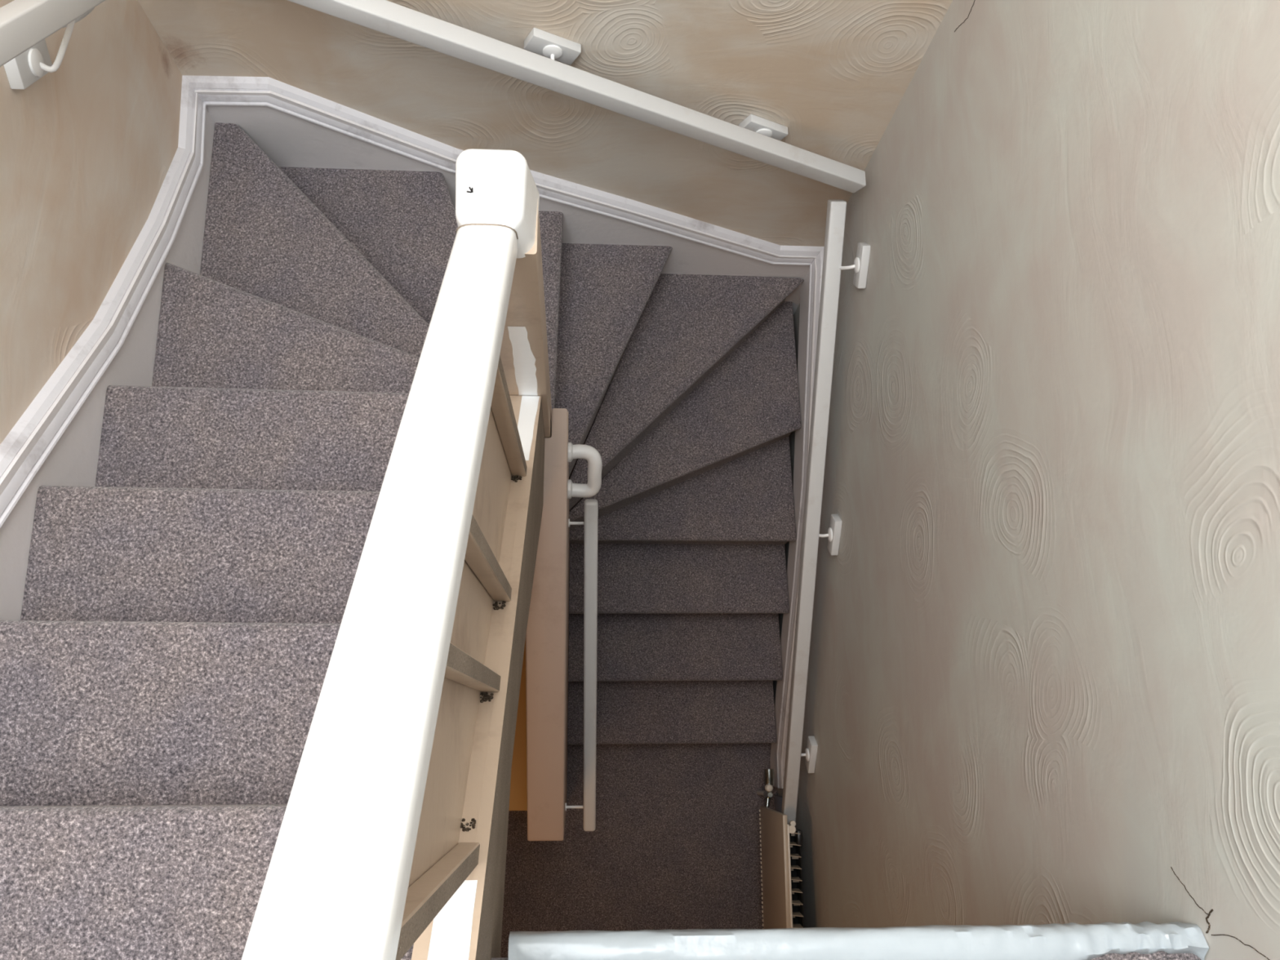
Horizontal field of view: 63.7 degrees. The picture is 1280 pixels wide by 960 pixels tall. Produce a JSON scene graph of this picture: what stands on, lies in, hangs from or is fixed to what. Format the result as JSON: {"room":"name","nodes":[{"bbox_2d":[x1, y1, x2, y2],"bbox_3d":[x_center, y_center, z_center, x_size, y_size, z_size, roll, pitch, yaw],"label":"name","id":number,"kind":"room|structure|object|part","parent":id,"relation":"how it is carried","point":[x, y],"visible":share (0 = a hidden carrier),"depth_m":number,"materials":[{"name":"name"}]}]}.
{"room":"staircase","nodes":[
{"label":"staircase","id":0,"kind":"room"},
{"bbox_2d":[0,0,182,444],"bbox_3d":[-1.027,0.810,1.255,0.120,5.300,3.830,0,76,-4],"label":"wall","id":1,"kind":"structure","parent":0,"point":[88,148],"depth_m":1.81,"materials":[{"name":"beige paint"}]},
{"bbox_2d":[0,0,105,89],"bbox_3d":[-0.907,-0.496,1.267,0.109,0.819,0.996,1,76,-4],"label":"wall handrail","id":2,"kind":"object","parent":1,"relation":"attached to","point":[24,24],"visible":1,"depth_m":1.53,"materials":[{"name":"white paint"}]},
{"bbox_3d":[-0.919,-0.691,1.629,0.097,0.071,0.021,-43,83,-12],"label":"bracket arm","id":3,"kind":"part","parent":2,"relation":"part of"},
{"bbox_2d":[137,0,952,383],"bbox_3d":[-0.170,-1.097,1.779,1.874,5.300,0.120,1,76,-4],"label":"wall","id":4,"kind":"structure","parent":0,"point":[835,73],"depth_m":2.31,"materials":[{"name":"beige paint"}]},
{"bbox_2d":[287,0,866,193],"bbox_3d":[-0.172,-0.882,2.190,1.524,0.808,0.103,1,76,-4],"label":"wall handrail","id":5,"kind":"object","parent":4,"relation":"attached to","point":[757,138],"visible":1,"depth_m":2.19,"materials":[{"name":"white paint"}]},
{"bbox_3d":[-0.187,-0.874,2.203,0.010,0.040,0.064,-1,76,-4],"label":"bracket arm","id":6,"kind":"part","parent":5,"relation":"part of"},
{"bbox_2d":[500,383,777,957],"bbox_3d":[-0.264,1.464,3.930,2.100,0.100,4.030,1,76,-4],"label":"floor","id":7,"kind":"structure","parent":0,"point":[674,843],"depth_m":3.91,"materials":[{"name":"carpet"}]},
{"bbox_2d":[0,75,824,959],"bbox_3d":[-0.209,1.082,2.375,1.687,3.100,3.830,1,76,-4],"label":"staircase","id":8,"kind":"structure","parent":7,"relation":"on","point":[188,499],"depth_m":1.97,"materials":[{"name":"carpet"}]},
{"bbox_3d":[-0.969,-0.172,1.665,0.036,1.059,1.730,0,76,-4],"label":"moulding","id":9,"kind":"part","parent":8,"relation":"part of","materials":[{"name":"white wood"}]},
{"bbox_2d":[241,148,602,959],"bbox_3d":[-0.194,0.527,1.990,0.221,4.116,1.519,2,76,-3],"label":"balustrade","id":10,"kind":"object","parent":8,"relation":"attached to","point":[367,853],"depth_m":0.84,"materials":[{"name":"white paint"}]},
{"bbox_3d":[-0.197,0.129,1.149,0.017,1.083,0.576,3,76,-3],"label":"infill panel","id":11,"kind":"part","parent":10,"relation":"part of","materials":[{"name":"beige wood"}]},
{"bbox_3d":[-0.274,0.002,2.756,0.094,2.870,0.085,1,76,-4],"label":"newel post","id":12,"kind":"part","parent":10,"relation":"part of","materials":[{"name":"white wood"}]},
{"bbox_3d":[-0.164,0.022,2.413,0.011,0.045,0.045,1,76,-4],"label":"mounting plate","id":13,"kind":"part","parent":10,"relation":"part of","materials":[{"name":"white paint"}]},
{"bbox_3d":[-0.159,-0.063,2.352,0.011,0.045,0.045,1,76,-4],"label":"mounting plate","id":14,"kind":"part","parent":10,"relation":"part of","materials":[{"name":"white paint"}]},
{"bbox_3d":[-0.136,-0.050,2.309,0.107,0.285,0.136,1,76,-4],"label":"grab handle","id":15,"kind":"part","parent":10,"relation":"part of","materials":[{"name":"white plastic"}]},
{"bbox_3d":[-0.233,-0.782,2.737,1.634,0.806,0.036,1,76,-4],"label":"moulding","id":16,"kind":"part","parent":8,"relation":"part of","materials":[{"name":"white wood"}]},
{"bbox_3d":[0.535,0.218,3.474,0.036,1.121,1.631,-1,76,-4],"label":"moulding","id":17,"kind":"part","parent":8,"relation":"part of","materials":[{"name":"white wood"}]},
{"bbox_2d":[508,640,527,810],"bbox_3d":[-0.486,0.894,3.988,0.228,0.029,0.735,1,76,-4],"label":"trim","id":18,"kind":"structure","parent":7,"relation":"on","point":[518,795],"depth_m":3.93,"materials":[{"name":"brown wood"}]},
{"bbox_2d":[525,408,569,840],"bbox_3d":[-0.263,0.545,3.049,0.094,2.047,0.934,1,76,-4],"label":"wall","id":19,"kind":"structure","parent":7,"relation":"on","point":[547,635],"depth_m":2.43,"materials":[{"name":"paint"}]},
{"bbox_2d":[564,498,598,831],"bbox_3d":[-0.162,0.544,2.903,0.092,0.562,0.891,1,76,-4],"label":"handrail","id":20,"kind":"object","parent":19,"relation":"attached to","point":[590,522],"visible":0.98,"depth_m":2.87,"materials":[{"name":"white paint"}]},
{"bbox_3d":[-0.140,0.544,2.903,0.037,0.560,0.890,0,76,-4],"label":"rail","id":21,"kind":"part","parent":20,"relation":"part of","materials":[{"name":"white paint"}]},
{"bbox_2d":[491,951,1201,959],"bbox_3d":[0.298,1.625,1.030,0.966,0.012,2.133,1,76,-4],"label":"floor","id":22,"kind":"structure","parent":0,"point":[1160,955],"depth_m":1.30,"materials":[{"name":"carpet"}]},
{"bbox_2d":[507,920,1208,959],"bbox_3d":[0.275,0.586,1.284,0.871,0.048,0.056,1,76,-4],"label":"ledge","id":23,"kind":"object","parent":22,"relation":"attached to","point":[1072,940],"visible":1,"depth_m":1.28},
{"bbox_2d":[773,0,1279,959],"bbox_3d":[0.772,0.831,1.368,0.120,5.300,3.832,-1,76,-4],"label":"wall","id":24,"kind":"structure","parent":0,"point":[1042,685],"depth_m":1.67,"materials":[{"name":"beige paint"}]},
{"bbox_2d":[773,795,782,812],"bbox_3d":[0.569,2.252,3.657,0.018,0.160,2.166,-1,76,-4],"label":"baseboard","id":25,"kind":"structure","parent":24,"relation":"attached to","point":[777,799],"depth_m":3.91,"materials":[{"name":"wood"}]},
{"bbox_2d":[759,805,804,928],"bbox_3d":[0.485,1.583,3.473,0.068,0.429,0.898,1,76,-4],"label":"radiator","id":26,"kind":"object","parent":24,"relation":"attached to","point":[781,842],"visible":0.88,"depth_m":3.42,"materials":[{"name":"metal"}]},
{"bbox_2d":[756,768,774,806],"bbox_3d":[0.468,1.149,3.866,0.038,0.265,0.134,1,76,-4],"label":"radiator valve","id":27,"kind":"object","parent":26,"relation":"attached to","point":[769,781],"visible":1,"depth_m":3.77,"materials":[{"name":"silver metal"}]},
{"bbox_3d":[0.463,1.578,3.475,0.016,0.420,0.888,1,76,-4],"label":"panel","id":28,"kind":"part","parent":26,"relation":"part of","materials":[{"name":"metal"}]},
{"bbox_2d":[789,832,798,924],"bbox_3d":[0.501,1.580,3.359,0.037,0.010,0.828,1,76,-4],"label":"radiator","id":29,"kind":"object","parent":26,"relation":"on","point":[793,850],"depth_m":3.41,"materials":[{"name":"metal"}]},
{"bbox_3d":[0.514,1.606,3.482,0.004,0.400,0.838,1,76,-4],"label":"panel","id":30,"kind":"part","parent":26,"relation":"part of","materials":[{"name":"metal"}]},
{"bbox_2d":[781,199,870,824],"bbox_3d":[0.534,0.213,3.087,0.098,1.241,1.666,-1,76,-4],"label":"wall handrail","id":31,"kind":"object","parent":24,"relation":"attached to","point":[836,208],"visible":0.98,"depth_m":2.99,"materials":[{"name":"white paint"}]},
{"bbox_3d":[0.528,0.162,3.062,0.060,0.067,0.016,22,76,2],"label":"bracket arm","id":32,"kind":"part","parent":31,"relation":"part of"},
{"bbox_3d":[0.535,-0.566,2.744,0.070,0.085,0.019,34,77,5],"label":"bracket arm","id":33,"kind":"part","parent":31,"relation":"part of"},
{"bbox_2d":[954,0,974,31],"bbox_3d":[0.635,-0.904,2.004,0.001,0.126,0.020,-1,76,-4],"label":"crack","id":34,"kind":"object","parent":24,"relation":"attached to","point":[974,1],"depth_m":2.00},
{"bbox_2d":[1170,866,1208,914],"bbox_3d":[0.708,0.529,1.329,0.001,0.070,0.048,-1,76,-4],"label":"crack","id":35,"kind":"object","parent":24,"relation":"attached to","point":[1171,867],"depth_m":1.33,"materials":[{"name":"grey paint"}]},
{"bbox_2d":[1205,908,1213,933],"bbox_3d":[0.712,0.551,1.287,0.002,0.022,0.032,-1,76,-4],"label":"crack","id":36,"kind":"object","parent":24,"relation":"attached to","point":[1211,910],"depth_m":1.29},
{"bbox_2d":[1211,934,1269,959],"bbox_3d":[0.716,0.556,1.220,0.001,0.130,0.023,-1,76,-4],"label":"crack","id":37,"kind":"object","parent":24,"relation":"attached to","point":[1211,935],"depth_m":1.22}
]}

